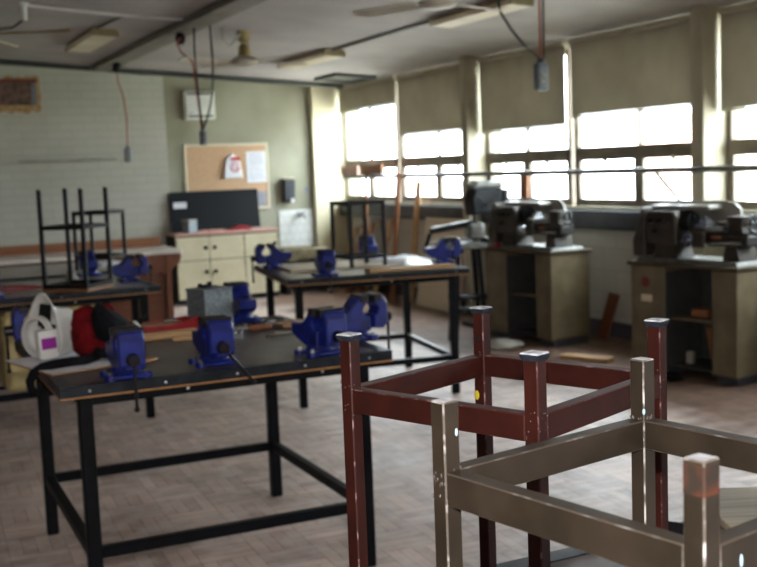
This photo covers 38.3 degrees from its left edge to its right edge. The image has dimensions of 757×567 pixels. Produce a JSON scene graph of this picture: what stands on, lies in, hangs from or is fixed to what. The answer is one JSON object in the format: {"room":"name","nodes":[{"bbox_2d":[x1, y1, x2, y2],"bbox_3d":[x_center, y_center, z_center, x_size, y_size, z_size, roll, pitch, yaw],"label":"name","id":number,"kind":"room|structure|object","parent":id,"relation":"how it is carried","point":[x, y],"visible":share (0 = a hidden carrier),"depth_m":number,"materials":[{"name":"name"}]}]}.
{"room":"school metalwork workshop","nodes":[
{"label":"school metalwork workshop","id":0,"kind":"room"},
{"bbox_2d":[0,65,171,246],"bbox_3d":[-6.680,-1.160,12.043,8.720,3.473,0.500,-5,7,-25],"label":"brick wall","id":1,"kind":"structure","parent":0,"point":[82,114],"depth_m":13.23,"materials":[{"name":"brick"}]},
{"bbox_2d":[0,76,40,113],"bbox_3d":[-4.634,-2.189,12.659,1.375,0.459,0.015,-5,7,-25],"label":"picture","id":2,"kind":"object","parent":1,"relation":"attached to","point":[17,94],"visible":1,"depth_m":12.85,"materials":[{"name":"brown paper"}]},
{"bbox_2d":[19,158,115,162],"bbox_3d":[-3.742,-1.485,13.140,1.150,0.028,0.040,-5,7,-25],"label":"wall rail","id":3,"kind":"object","parent":1,"relation":"attached to","point":[93,159],"visible":1,"depth_m":13.11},
{"bbox_2d":[163,76,362,289],"bbox_3d":[-1.541,-1.337,14.635,2.780,2.880,0.300,-5,7,-25],"label":"wall","id":4,"kind":"structure","parent":0,"point":[276,115],"depth_m":14.42,"materials":[{"name":"paint"}]},
{"bbox_2d":[182,91,215,119],"bbox_3d":[-2.298,-2.281,13.947,0.390,0.360,0.125,-5,7,-25],"label":"wall heater","id":5,"kind":"object","parent":4,"relation":"attached to","point":[190,105],"visible":0.83,"depth_m":13.88,"materials":[{"name":"white metal"}]},
{"bbox_2d":[183,143,269,208],"bbox_3d":[-1.974,-1.390,14.235,1.140,0.870,0.032,-5,7,-25],"label":"notice board","id":6,"kind":"object","parent":4,"relation":"attached to","point":[204,165],"visible":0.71,"depth_m":14.16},
{"bbox_2d":[224,153,242,178],"bbox_3d":[-1.900,-1.540,14.214,0.255,0.330,0.039,-5,7,-25],"label":"plastic bag","id":7,"kind":"object","parent":6,"relation":"hanging from","point":[233,169],"visible":1,"depth_m":14.20,"materials":[{"name":"plastic"}]},
{"bbox_2d":[230,157,239,171],"bbox_3d":[-1.870,-1.551,14.214,0.140,0.200,0.014,-5,7,-25],"label":"print","id":8,"kind":"object","parent":7,"relation":"attached to","point":[234,161],"depth_m":14.21},
{"bbox_2d":[246,151,266,182],"bbox_3d":[-1.615,-1.540,14.379,0.270,0.405,0.006,-5,7,-25],"label":"notice sheet","id":9,"kind":"object","parent":6,"relation":"attached to","point":[254,160],"visible":1,"depth_m":14.38,"materials":[{"name":"paper"}]},
{"bbox_2d":[248,153,263,179],"bbox_3d":[-1.614,-1.546,14.376,0.210,0.350,0.002,-5,7,-25],"label":"print","id":10,"kind":"object","parent":9,"relation":"attached to","point":[255,160],"depth_m":14.37},
{"bbox_2d":[281,178,294,201],"bbox_3d":[-1.201,-1.250,14.568,0.150,0.326,0.130,-5,7,-25],"label":"soap dispenser","id":11,"kind":"object","parent":4,"relation":"attached to","point":[288,184],"visible":1,"depth_m":14.52,"materials":[{"name":"grey paint"}]},
{"bbox_2d":[279,209,313,246],"bbox_3d":[-1.107,-0.749,14.723,0.490,0.500,0.012,-5,7,-25],"label":"tile backsplash","id":12,"kind":"structure","parent":4,"relation":"attached to","point":[294,230],"depth_m":14.71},
{"bbox_2d":[308,87,347,259],"bbox_3d":[-0.673,-1.315,14.835,0.450,2.728,0.100,-5,7,-25],"label":"column","id":13,"kind":"structure","parent":0,"point":[326,123],"depth_m":14.75,"materials":[{"name":"beige paint"}]},
{"bbox_2d":[0,0,754,85],"bbox_3d":[-1.989,-2.028,5.296,11.500,0.882,16.550,-5,7,-25],"label":"ceiling","id":14,"kind":"structure","parent":0,"point":[276,27],"depth_m":9.90,"materials":[{"name":"paint"}]},
{"bbox_2d":[0,29,72,46],"bbox_3d":[-2.749,-1.894,7.331,1.028,0.515,1.028,-8,8,-43],"label":"ceiling fan","id":15,"kind":"object","parent":14,"relation":"hanging from","point":[58,30],"visible":1,"depth_m":7.31,"materials":[{"name":"white plastic"}]},
{"bbox_2d":[65,27,119,52],"bbox_3d":[-2.807,-2.370,10.640,0.269,0.085,1.360,-5,7,-25],"label":"strip light","id":16,"kind":"object","parent":14,"relation":"attached to","point":[92,39],"visible":1,"depth_m":10.39,"materials":[{"name":"plastic"}]},
{"bbox_2d":[27,4,182,20],"bbox_3d":[-2.297,-2.267,9.134,1.323,0.113,0.092,-5,7,-24],"label":"conduit","id":17,"kind":"object","parent":14,"relation":"attached to","point":[30,5],"visible":0.97,"depth_m":9.14,"materials":[{"name":"white plastic"}]},
{"bbox_2d":[0,59,342,88],"bbox_3d":[-4.712,-2.549,12.387,9.384,0.698,0.060,-5,7,-25],"label":"conduit pipe","id":18,"kind":"object","parent":14,"relation":"attached to","point":[2,62],"visible":1,"depth_m":13.44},
{"bbox_2d":[91,0,265,71],"bbox_3d":[0.064,-1.945,5.994,0.203,0.073,15.600,-5,7,-25],"label":"ceiling beam","id":19,"kind":"structure","parent":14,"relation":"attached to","point":[220,10],"depth_m":9.66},
{"bbox_2d":[112,63,120,72],"bbox_3d":[-2.912,-2.395,12.092,0.089,0.100,0.089,-5,7,-25],"label":"clamp","id":20,"kind":"object","parent":19,"relation":"attached to","point":[116,66],"visible":1,"depth_m":12.06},
{"bbox_2d":[116,72,131,161],"bbox_3d":[-2.845,-1.883,12.167,0.116,1.048,0.062,-5,7,-25],"label":"switch","id":21,"kind":"object","parent":20,"relation":"hanging from","point":[127,151],"visible":1,"depth_m":12.19,"materials":[{"name":"plastic"}]},
{"bbox_2d":[176,26,213,144],"bbox_3d":[-1.601,-1.762,9.635,0.408,1.068,0.179,4,9,45],"label":"switch","id":22,"kind":"object","parent":14,"relation":"hanging from","point":[202,133],"visible":0.98,"depth_m":9.63,"materials":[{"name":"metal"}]},
{"bbox_2d":[178,30,306,69],"bbox_3d":[-1.237,-2.162,10.027,1.028,0.322,1.028,-2,6,6],"label":"ceiling fan","id":23,"kind":"object","parent":14,"relation":"hanging from","point":[244,58],"visible":1,"depth_m":9.97,"materials":[{"name":"beige metal"}]},
{"bbox_2d":[278,48,344,69],"bbox_3d":[-0.736,-2.404,11.698,0.239,0.084,1.360,-5,7,-25],"label":"strip light","id":24,"kind":"object","parent":14,"relation":"attached to","point":[324,55],"visible":0.93,"depth_m":11.46,"materials":[{"name":"plastic"}]},
{"bbox_2d":[314,73,375,83],"bbox_3d":[-0.419,-2.556,13.567,0.532,0.076,0.710,-5,7,-25],"label":"ceiling vent","id":25,"kind":"object","parent":14,"relation":"in","point":[348,78],"visible":1,"depth_m":13.53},
{"bbox_2d":[332,20,428,50],"bbox_3d":[0.004,-2.284,10.061,0.023,0.024,2.200,-5,7,-25],"label":"conduit","id":26,"kind":"object","parent":14,"relation":"attached to","point":[427,21],"visible":0.95,"depth_m":9.96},
{"bbox_2d":[353,0,505,17],"bbox_3d":[0.367,-1.881,6.816,1.028,0.319,1.028,-3,6,-4],"label":"ceiling fan","id":27,"kind":"object","parent":14,"relation":"hanging from","point":[425,4],"visible":1,"depth_m":6.99,"materials":[{"name":"white plastic"}]},
{"bbox_2d":[429,0,534,28],"bbox_3d":[0.788,-2.129,8.559,0.210,0.082,1.260,-5,7,-25],"label":"strip light","id":28,"kind":"object","parent":14,"relation":"attached to","point":[467,15],"visible":0.98,"depth_m":8.50,"materials":[{"name":"plastic"}]},
{"bbox_2d":[496,0,547,90],"bbox_3d":[1.071,-1.784,8.078,0.392,0.704,0.090,-4,6,-17],"label":"switch","id":29,"kind":"object","parent":14,"relation":"hanging from","point":[540,67],"visible":1,"depth_m":8.11,"materials":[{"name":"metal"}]},
{"bbox_2d":[0,287,756,566],"bbox_3d":[-1.778,1.137,5.564,11.400,0.100,16.550,-5,7,-25],"label":"floor","id":30,"kind":"structure","parent":0,"point":[168,499],"depth_m":5.94,"materials":[{"name":"tile"}]},
{"bbox_2d":[0,259,147,323],"bbox_3d":[-2.636,0.326,8.837,1.288,0.887,1.270,-5,7,-25],"label":"workbench","id":31,"kind":"object","parent":30,"relation":"on","point":[23,272],"visible":0.16,"depth_m":8.59,"materials":[{"name":"paint"}]},
{"bbox_2d":[71,209,126,270],"bbox_3d":[-2.205,-0.347,8.623,0.302,0.460,0.302,-1,6,12],"label":"stool","id":32,"kind":"object","parent":31,"relation":"on","point":[90,213],"visible":0.56,"depth_m":8.59,"materials":[{"name":"black paint"}]},
{"bbox_2d":[0,273,161,417],"bbox_3d":[-2.269,0.460,7.443,1.288,0.887,1.270,-5,7,-27],"label":"workbench","id":33,"kind":"object","parent":30,"relation":"on","point":[134,290],"visible":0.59,"depth_m":7.04,"materials":[{"name":"paint"}]},
{"bbox_2d":[0,285,41,292],"bbox_3d":[-2.351,0.033,7.050,0.335,0.050,0.080,-4,6,-20],"label":"saw","id":34,"kind":"object","parent":33,"relation":"on","point":[3,288],"visible":1,"depth_m":7.02,"materials":[{"name":"metal"}]},
{"bbox_2d":[0,304,94,391],"bbox_3d":[-2.163,0.400,7.199,1.010,0.529,0.550,-5,7,-25],"label":"plastic tub","id":35,"kind":"object","parent":33,"relation":"on","point":[14,381],"visible":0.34,"depth_m":6.85,"materials":[{"name":"yellow plastic"}]},
{"bbox_2d":[36,187,113,292],"bbox_3d":[-1.956,-0.285,7.032,0.330,0.655,0.330,0,6,16],"label":"stool","id":36,"kind":"object","parent":33,"relation":"on","point":[87,285],"visible":0.99,"depth_m":6.94,"materials":[{"name":"black paint"}]},
{"bbox_2d":[76,250,101,276],"bbox_3d":[-2.144,-0.098,8.053,0.168,0.287,0.302,-5,7,-25],"label":"bench vise","id":37,"kind":"object","parent":33,"relation":"on","point":[92,263],"visible":0.55,"depth_m":8.00,"materials":[{"name":"metal"}]},
{"bbox_2d":[107,253,152,293],"bbox_3d":[-1.713,-0.058,7.526,0.302,0.287,0.168,-5,7,-25],"label":"vise","id":38,"kind":"object","parent":33,"relation":"on","point":[128,273],"visible":0.88,"depth_m":7.48,"materials":[{"name":"metal"}]},
{"bbox_2d":[0,237,181,323],"bbox_3d":[-3.958,0.216,9.861,4.320,0.990,0.700,-5,7,-25],"label":"countertop","id":39,"kind":"structure","parent":30,"relation":"on","point":[163,259],"depth_m":10.45,"materials":[{"name":"laminate"}]},
{"bbox_2d":[14,315,392,566],"bbox_3d":[-0.777,0.700,4.639,1.271,0.887,1.310,-5,7,-25],"label":"workbench","id":40,"kind":"object","parent":30,"relation":"on","point":[269,361],"visible":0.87,"depth_m":4.23,"materials":[{"name":"paint"}]},
{"bbox_2d":[3,304,31,373],"bbox_3d":[-1.459,0.232,4.709,0.302,0.287,0.168,-5,7,-25],"label":"vise","id":41,"kind":"object","parent":40,"relation":"on","point":[17,315],"visible":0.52,"depth_m":4.62,"materials":[{"name":"metal"}]},
{"bbox_2d":[5,351,111,375],"bbox_3d":[-1.206,0.306,4.281,0.360,0.006,0.460,-7,8,-39],"label":"cardboard sheet","id":42,"kind":"object","parent":40,"relation":"on","point":[28,362],"visible":0.43,"depth_m":4.18,"materials":[{"name":"cardboard"}]},
{"bbox_2d":[21,292,72,359],"bbox_3d":[-1.306,0.161,4.398,0.241,0.263,0.235,-8,8,-43],"label":"helmet","id":43,"kind":"object","parent":42,"relation":"on","point":[45,334],"visible":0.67,"depth_m":4.34,"materials":[{"name":"white plastic"}]},
{"bbox_2d":[25,302,148,394],"bbox_3d":[-1.125,0.236,4.303,0.224,0.316,0.617,4,9,45],"label":"tool bag","id":44,"kind":"object","parent":42,"relation":"on","point":[90,325],"visible":0.89,"depth_m":4.26,"materials":[{"name":"red fabric"}]},
{"bbox_2d":[99,325,152,412],"bbox_3d":[-0.904,0.296,3.905,0.168,0.287,0.302,-5,7,-25],"label":"vise","id":45,"kind":"object","parent":40,"relation":"on","point":[125,350],"visible":1,"depth_m":3.81,"materials":[{"name":"metal"}]},
{"bbox_2d":[133,315,198,332],"bbox_3d":[-0.998,0.192,4.952,0.330,0.075,0.150,-6,7,-29],"label":"tray","id":46,"kind":"object","parent":40,"relation":"on","point":[183,322],"visible":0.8,"depth_m":4.93,"materials":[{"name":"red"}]},
{"bbox_2d":[144,328,196,341],"bbox_3d":[-0.950,0.229,4.777,0.320,0.034,0.045,-6,7,-29],"label":"batten","id":47,"kind":"object","parent":40,"relation":"on","point":[162,335],"visible":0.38,"depth_m":4.77,"materials":[{"name":"brown wood"}]},
{"bbox_2d":[185,282,233,326],"bbox_3d":[-0.796,0.098,5.142,0.147,0.206,0.172,3,8,43],"label":"metal box","id":48,"kind":"object","parent":40,"relation":"on","point":[207,299],"visible":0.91,"depth_m":5.09,"materials":[{"name":"metal"}]},
{"bbox_2d":[188,314,255,383],"bbox_3d":[-0.606,0.245,4.109,0.198,0.252,0.302,-5,7,-25],"label":"vise","id":49,"kind":"object","parent":40,"relation":"on","point":[213,339],"visible":1,"depth_m":4.01,"materials":[{"name":"metal"}]},
{"bbox_2d":[223,281,260,323],"bbox_3d":[-0.672,0.140,5.281,0.168,0.287,0.302,-5,7,-23],"label":"vise","id":50,"kind":"object","parent":40,"relation":"on","point":[244,305],"visible":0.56,"depth_m":5.21,"materials":[{"name":"metal"}]},
{"bbox_2d":[248,323,290,330],"bbox_3d":[-0.458,0.190,4.992,0.305,0.028,0.028,-6,7,-31],"label":"file","id":51,"kind":"object","parent":40,"relation":"on","point":[264,326],"visible":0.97,"depth_m":4.94,"materials":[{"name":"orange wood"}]},
{"bbox_2d":[291,306,346,357],"bbox_3d":[-0.222,0.234,4.241,0.168,0.287,0.302,-7,8,-36],"label":"vise","id":52,"kind":"object","parent":40,"relation":"on","point":[320,327],"visible":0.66,"depth_m":4.18,"materials":[{"name":"metal"}]},
{"bbox_2d":[343,292,391,348],"bbox_3d":[-0.083,0.190,4.602,0.302,0.287,0.168,-6,7,-28],"label":"vise","id":53,"kind":"object","parent":40,"relation":"on","point":[377,316],"visible":0.68,"depth_m":4.57,"materials":[{"name":"metal"}]},
{"bbox_2d":[165,227,279,304],"bbox_3d":[-1.966,-0.232,13.859,1.350,0.882,0.485,-5,7,-25],"label":"base cabinet","id":54,"kind":"object","parent":30,"relation":"on","point":[216,257],"visible":0.78,"depth_m":13.61,"materials":[{"name":"paint"}]},
{"bbox_2d":[181,219,196,232],"bbox_3d":[-2.351,-0.711,13.538,0.135,0.164,0.155,2,7,36],"label":"metal tin","id":55,"kind":"object","parent":54,"relation":"on","point":[188,226],"visible":1,"depth_m":13.49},
{"bbox_2d":[168,189,260,231],"bbox_3d":[-2.088,-0.941,13.946,1.180,0.498,0.098,-5,7,-25],"label":"blackboard","id":56,"kind":"object","parent":54,"relation":"on","point":[215,209],"visible":0.94,"depth_m":13.95,"materials":[{"name":"black"}]},
{"bbox_2d":[278,245,327,294],"bbox_3d":[-1.044,-0.188,14.486,0.620,0.590,0.500,-5,7,-25],"label":"sink","id":57,"kind":"object","parent":30,"relation":"on","point":[306,252],"visible":0.44,"depth_m":14.26,"materials":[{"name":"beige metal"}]},
{"bbox_2d":[278,245,327,260],"bbox_3d":[-1.053,-0.406,14.463,0.620,0.150,0.500,-5,7,-25],"label":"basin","id":58,"kind":"object","parent":57,"relation":"in","point":[306,252],"depth_m":14.26,"materials":[{"name":"beige metal"}]},
{"bbox_2d":[254,255,469,408],"bbox_3d":[-0.147,0.316,8.021,1.288,0.887,1.310,-4,6,-16],"label":"workbench","id":59,"kind":"object","parent":30,"relation":"on","point":[299,282],"visible":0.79,"depth_m":7.56,"materials":[{"name":"paint"}]},
{"bbox_2d":[251,243,291,282],"bbox_3d":[-0.797,-0.155,8.101,0.302,0.287,0.168,-4,6,-16],"label":"bench vise","id":60,"kind":"object","parent":59,"relation":"on","point":[275,257],"visible":0.95,"depth_m":8.06,"materials":[{"name":"metal"}]},
{"bbox_2d":[311,248,338,292],"bbox_3d":[-0.359,-0.090,7.335,0.168,0.287,0.302,-4,6,-16],"label":"vise","id":61,"kind":"object","parent":59,"relation":"on","point":[325,263],"visible":1,"depth_m":7.23,"materials":[{"name":"metal"}]},
{"bbox_2d":[278,258,402,272],"bbox_3d":[-0.300,-0.136,8.050,0.840,0.016,0.540,-4,6,-17],"label":"board","id":62,"kind":"object","parent":59,"relation":"on","point":[300,267],"visible":0.54,"depth_m":7.91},
{"bbox_2d":[330,200,386,267],"bbox_3d":[-0.146,-0.364,7.848,0.292,0.466,0.292,-6,7,-29],"label":"stool","id":63,"kind":"object","parent":62,"relation":"on","point":[351,255],"visible":0.94,"depth_m":7.79,"materials":[{"name":"black paint"}]},
{"bbox_2d":[357,235,380,259],"bbox_3d":[-0.080,-0.233,8.570,0.168,0.287,0.302,-4,6,-16],"label":"bench vise","id":64,"kind":"object","parent":59,"relation":"on","point":[372,247],"visible":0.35,"depth_m":8.52,"materials":[{"name":"metal"}]},
{"bbox_2d":[365,263,454,272],"bbox_3d":[0.221,-0.109,7.569,0.620,0.024,0.110,-4,6,-17],"label":"plank","id":65,"kind":"object","parent":59,"relation":"on","point":[441,265],"visible":1,"depth_m":7.53,"materials":[{"name":"brown wood"}]},
{"bbox_2d":[423,237,463,266],"bbox_3d":[0.485,-0.195,8.009,0.302,0.287,0.168,-4,6,-16],"label":"vise","id":66,"kind":"object","parent":59,"relation":"on","point":[439,251],"visible":0.85,"depth_m":7.96,"materials":[{"name":"metal"}]},
{"bbox_2d":[364,172,367,291],"bbox_3d":[-0.152,-0.615,13.638,0.070,1.552,0.090,-5,7,-25],"label":"plank","id":67,"kind":"object","parent":30,"relation":"on","point":[365,173],"visible":0.44,"depth_m":13.57,"materials":[{"name":"orange wood"}]},
{"bbox_2d":[372,220,393,292],"bbox_3d":[0.048,-0.304,13.523,0.368,0.955,0.122,-7,8,-36],"label":"plank","id":68,"kind":"object","parent":30,"relation":"on","point":[390,223],"visible":0.34,"depth_m":13.50,"materials":[{"name":"brown wood"}]},
{"bbox_2d":[390,173,400,301],"bbox_3d":[0.200,-0.536,12.863,0.248,1.539,0.063,2,7,34],"label":"plank","id":69,"kind":"object","parent":30,"relation":"on","point":[398,175],"visible":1,"depth_m":12.81,"materials":[{"name":"orange wood"}]},
{"bbox_2d":[410,181,421,301],"bbox_3d":[0.430,-0.491,12.878,0.222,1.427,0.102,-1,6,8],"label":"plank","id":70,"kind":"object","parent":30,"relation":"on","point":[418,187],"visible":0.82,"depth_m":12.84,"materials":[{"name":"brown wood"}]},
{"bbox_2d":[416,217,464,311],"bbox_3d":[0.708,-0.220,12.167,0.179,1.012,0.980,-5,7,-25],"label":"board","id":71,"kind":"object","parent":30,"relation":"on","point":[434,295],"visible":0.52,"depth_m":12.24,"materials":[{"name":"wood"}]},
{"bbox_2d":[423,220,487,340],"bbox_3d":[0.685,-0.012,9.771,0.576,1.108,0.371,-3,6,-6],"label":"power hacksaw","id":72,"kind":"object","parent":30,"relation":"on","point":[474,231],"visible":0.71,"depth_m":9.65,"materials":[{"name":"black metal"}]},
{"bbox_2d":[462,180,508,326],"bbox_3d":[1.090,-0.308,10.817,0.485,1.440,0.300,-5,7,-25],"label":"drill","id":73,"kind":"object","parent":30,"relation":"on","point":[480,196],"visible":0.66,"depth_m":10.66,"materials":[{"name":"metal"}]},
{"bbox_2d":[490,337,523,350],"bbox_3d":[1.077,0.517,9.433,0.364,0.094,0.249,-2,6,3],"label":"cloth","id":74,"kind":"object","parent":30,"relation":"on","point":[498,344],"visible":0.84,"depth_m":9.35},
{"bbox_2d":[520,176,528,197],"bbox_3d":[1.442,-0.333,10.779,0.025,1.476,0.200,-5,7,-25],"label":"plank","id":75,"kind":"object","parent":30,"relation":"on","point":[524,180],"visible":0.02,"depth_m":10.66,"materials":[{"name":"orange wood"}]},
{"bbox_2d":[482,246,591,346],"bbox_3d":[1.426,0.088,9.855,0.475,0.830,1.015,-6,7,-29],"label":"base cabinet","id":76,"kind":"object","parent":30,"relation":"on","point":[545,295],"visible":0.86,"depth_m":9.52,"materials":[{"name":"metal"}]},
{"bbox_2d":[512,289,535,296],"bbox_3d":[1.472,0.086,9.814,0.370,0.018,0.411,-6,7,-29],"label":"shelf","id":77,"kind":"object","parent":76,"relation":"attached to","point":[515,292],"depth_m":9.89,"materials":[{"name":"paint"}]},
{"bbox_2d":[488,198,582,250],"bbox_3d":[1.380,-0.544,9.825,0.342,0.435,1.015,-6,7,-29],"label":"lathe","id":78,"kind":"object","parent":76,"relation":"on","point":[513,224],"visible":1,"depth_m":9.78,"materials":[{"name":"metal"}]},
{"bbox_2d":[490,243,582,250],"bbox_3d":[1.410,-0.336,9.810,0.340,0.022,0.920,-6,7,-29],"label":"tray","id":79,"kind":"object","parent":78,"relation":"on","point":[532,246],"depth_m":9.51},
{"bbox_2d":[560,353,613,362],"bbox_3d":[1.668,0.597,8.724,0.420,0.035,0.120,3,8,39],"label":"plank","id":80,"kind":"object","parent":30,"relation":"on","point":[567,356],"visible":1,"depth_m":8.68,"materials":[{"name":"brown wood"}]},
{"bbox_2d":[597,292,619,339],"bbox_3d":[2.058,0.292,9.745,0.128,0.417,0.179,-5,7,-25],"label":"board offcut","id":81,"kind":"object","parent":30,"relation":"on","point":[612,300],"visible":1,"depth_m":9.73,"materials":[{"name":"brown wood"}]},
{"bbox_2d":[497,521,724,566],"bbox_3d":[0.660,0.975,1.595,1.703,0.875,1.310,-5,7,-26],"label":"workbench","id":82,"kind":"object","parent":30,"relation":"on","point":[566,557],"depth_m":2.09,"materials":[{"name":"paint"}]},
{"bbox_2d":[336,306,668,566],"bbox_3d":[0.198,0.319,1.657,0.394,0.514,0.394,3,8,42],"label":"stool","id":83,"kind":"object","parent":82,"relation":"on","point":[395,397],"visible":0.93,"depth_m":1.63,"materials":[{"name":"red metal"}]},
{"bbox_2d":[431,357,756,566],"bbox_3d":[0.312,0.370,1.157,0.404,0.509,0.390,-7,8,-37],"label":"stool","id":84,"kind":"object","parent":82,"relation":"on","point":[485,487],"visible":1,"depth_m":1.15,"materials":[{"name":"grey metal"}]},
{"bbox_2d":[720,487,756,529],"bbox_3d":[0.887,0.473,2.285,0.380,0.018,0.280,-2,6,-1],"label":"plywood offcut","id":85,"kind":"object","parent":82,"relation":"on","point":[738,505],"visible":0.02,"depth_m":2.29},
{"bbox_2d":[627,260,756,386],"bbox_3d":[2.363,0.253,7.972,0.475,0.830,1.015,-6,7,-33],"label":"base cabinet","id":86,"kind":"object","parent":30,"relation":"on","point":[670,290],"visible":0.86,"depth_m":7.97,"materials":[{"name":"paint"}]},
{"bbox_2d":[670,314,710,323],"bbox_3d":[2.412,0.250,7.934,0.370,0.018,0.411,-6,7,-33],"label":"shelf","id":87,"kind":"object","parent":86,"relation":"attached to","point":[674,318],"depth_m":7.92,"materials":[{"name":"paint"}]},
{"bbox_2d":[633,200,756,266],"bbox_3d":[2.314,-0.380,7.939,0.342,0.435,1.015,-6,7,-33],"label":"lathe","id":88,"kind":"object","parent":86,"relation":"on","point":[669,231],"visible":1,"depth_m":7.93,"materials":[{"name":"metal"}]},
{"bbox_2d":[637,255,756,266],"bbox_3d":[2.346,-0.172,7.926,0.340,0.022,0.920,-6,7,-33],"label":"tray","id":89,"kind":"object","parent":88,"relation":"on","point":[690,259],"depth_m":7.80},
{"bbox_2d":[691,307,710,317],"bbox_3d":[2.361,0.212,7.931,0.130,0.060,0.100,4,9,45],"label":"wood block","id":90,"kind":"object","parent":86,"relation":"on","point":[700,312],"visible":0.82,"depth_m":7.89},
{"bbox_2d":[459,56,502,314],"bbox_3d":[1.117,-1.040,11.630,0.430,2.721,0.130,-5,7,-25],"label":"column","id":91,"kind":"structure","parent":0,"point":[474,143],"depth_m":11.48,"materials":[{"name":"paint"}]},
{"bbox_2d":[347,40,756,324],"bbox_3d":[3.132,-0.706,7.787,0.240,2.714,16.150,-5,7,-25],"label":"wall","id":92,"kind":"structure","parent":0,"point":[609,271],"depth_m":9.96,"materials":[{"name":"paint"}]},
{"bbox_2d":[343,82,401,200],"bbox_3d":[-0.098,-1.799,14.124,0.080,1.465,1.620,-5,7,-25],"label":"window","id":93,"kind":"structure","parent":92,"relation":"in","point":[388,162],"depth_m":14.11,"materials":[{"name":"white metal"}]},
{"bbox_2d":[336,75,395,113],"bbox_3d":[-0.169,-2.405,13.936,0.052,0.358,1.700,-5,7,-25],"label":"roller blind","id":94,"kind":"object","parent":93,"relation":"attached to","point":[379,92],"visible":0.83,"depth_m":13.86,"materials":[{"name":"fabric"}]},
{"bbox_2d":[395,62,460,136],"bbox_3d":[0.616,-2.074,12.356,0.052,0.743,1.750,-5,7,-25],"label":"roller blind","id":95,"kind":"object","parent":92,"relation":"attached to","point":[429,98],"visible":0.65,"depth_m":12.41,"materials":[{"name":"fabric"}]},
{"bbox_2d":[400,131,461,202],"bbox_3d":[0.692,-1.656,12.496,0.080,1.465,1.890,-5,7,-25],"label":"window","id":96,"kind":"structure","parent":92,"relation":"in","point":[439,161],"depth_m":12.60,"materials":[{"name":"white metal"}]},
{"bbox_2d":[361,284,631,340],"bbox_3d":[3.065,0.584,7.868,0.020,0.140,16.150,-5,7,-25],"label":"baseboard","id":97,"kind":"structure","parent":92,"relation":"attached to","point":[618,330],"depth_m":10.02,"materials":[{"name":"paint"}]},
{"bbox_2d":[486,49,575,205],"bbox_3d":[1.487,-1.513,10.860,0.080,1.465,1.500,-5,7,-25],"label":"window","id":98,"kind":"structure","parent":92,"relation":"in","point":[528,157],"depth_m":10.51,"materials":[{"name":"white metal"}]},
{"bbox_2d":[477,40,566,133],"bbox_3d":[1.397,-1.909,10.753,0.052,0.793,1.530,-5,7,-25],"label":"roller blind","id":99,"kind":"object","parent":98,"relation":"attached to","point":[509,100],"visible":1,"depth_m":10.74,"materials":[{"name":"fabric"}]},
{"bbox_2d":[340,204,756,230],"bbox_3d":[2.586,-0.469,8.569,0.100,0.170,14.090,-5,7,-25],"label":"wall trunking","id":100,"kind":"structure","parent":92,"relation":"attached to","point":[582,218],"depth_m":10.10,"materials":[{"name":"grey paint"}]},
{"bbox_2d":[343,200,756,213],"bbox_3d":[3.095,-0.506,7.787,0.240,0.030,16.150,-5,7,-25],"label":"trim","id":101,"kind":"structure","parent":92,"relation":"attached to","point":[386,202],"depth_m":9.97,"materials":[{"name":"paint"}]},
{"bbox_2d":[568,14,690,117],"bbox_3d":[2.144,-1.811,9.207,0.052,0.717,1.750,-5,7,-25],"label":"roller blind","id":102,"kind":"object","parent":92,"relation":"attached to","point":[639,67],"visible":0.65,"depth_m":9.19,"materials":[{"name":"fabric"}]},
{"bbox_2d":[574,111,690,206],"bbox_3d":[2.236,-1.378,9.317,0.080,1.465,1.820,-5,7,-25],"label":"window","id":103,"kind":"structure","parent":92,"relation":"in","point":[640,152],"depth_m":9.42,"materials":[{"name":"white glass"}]},
{"bbox_2d":[717,0,756,111],"bbox_3d":[2.940,-1.637,7.573,0.052,0.778,1.580,-5,7,-25],"label":"roller blind","id":104,"kind":"object","parent":92,"relation":"attached to","point":[738,22],"visible":1,"depth_m":8.10,"materials":[{"name":"fabric"}]},
{"bbox_2d":[727,108,756,209],"bbox_3d":[3.039,-1.233,7.662,0.080,1.465,1.590,-5,7,-25],"label":"window","id":105,"kind":"structure","parent":92,"relation":"in","point":[735,147],"depth_m":8.34,"materials":[{"name":"white metal"}]},
{"bbox_2d":[690,5,744,256],"bbox_3d":[2.647,-0.764,8.478,0.430,2.721,0.140,-5,7,-25],"label":"column","id":106,"kind":"structure","parent":0,"point":[708,124],"depth_m":8.32,"materials":[{"name":"paint"}]},
{"bbox_2d":[342,164,756,178],"bbox_3d":[2.840,-0.801,7.497,0.060,0.055,15.100,-5,7,-25],"label":"pipe","id":107,"kind":"object","parent":106,"relation":"attached to","point":[716,168],"visible":1,"depth_m":9.60,"materials":[{"name":"metal"}]},
{"bbox_2d":[341,166,359,174],"bbox_3d":[-0.368,-1.459,14.078,0.040,0.110,0.500,-5,7,-25],"label":"board","id":108,"kind":"object","parent":107,"relation":"on","point":[349,170],"visible":1,"depth_m":14.02,"materials":[{"name":"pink wood"}]},
{"bbox_2d":[360,165,383,174],"bbox_3d":[-0.085,-1.408,13.495,0.040,0.110,0.620,-5,7,-25],"label":"board","id":109,"kind":"object","parent":107,"relation":"on","point":[372,169],"visible":1,"depth_m":13.42,"materials":[{"name":"orange wood"}]},
{"bbox_2d":[655,171,681,199],"bbox_3d":[2.282,-0.762,8.579,0.032,0.250,0.300,-5,7,-25],"label":"diagonal strut","id":110,"kind":"object","parent":107,"relation":"attached to","point":[657,173],"visible":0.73,"depth_m":8.57,"materials":[{"name":"white metal"}]},
{"label":"outside","id":111,"kind":"structure","parent":0,"visible":0},
{"bbox_2d":[588,196,756,200],"bbox_3d":[20.850,-0.530,16.769,39.400,0.100,80.000,-5,7,-25],"label":"ground","id":112,"kind":"structure","parent":111,"point":[623,197],"depth_m":53.42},
{"bbox_2d":[643,109,756,196],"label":"window","id":113,"kind":"structure","parent":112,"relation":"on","point":[676,128],"depth_m":54.04,"materials":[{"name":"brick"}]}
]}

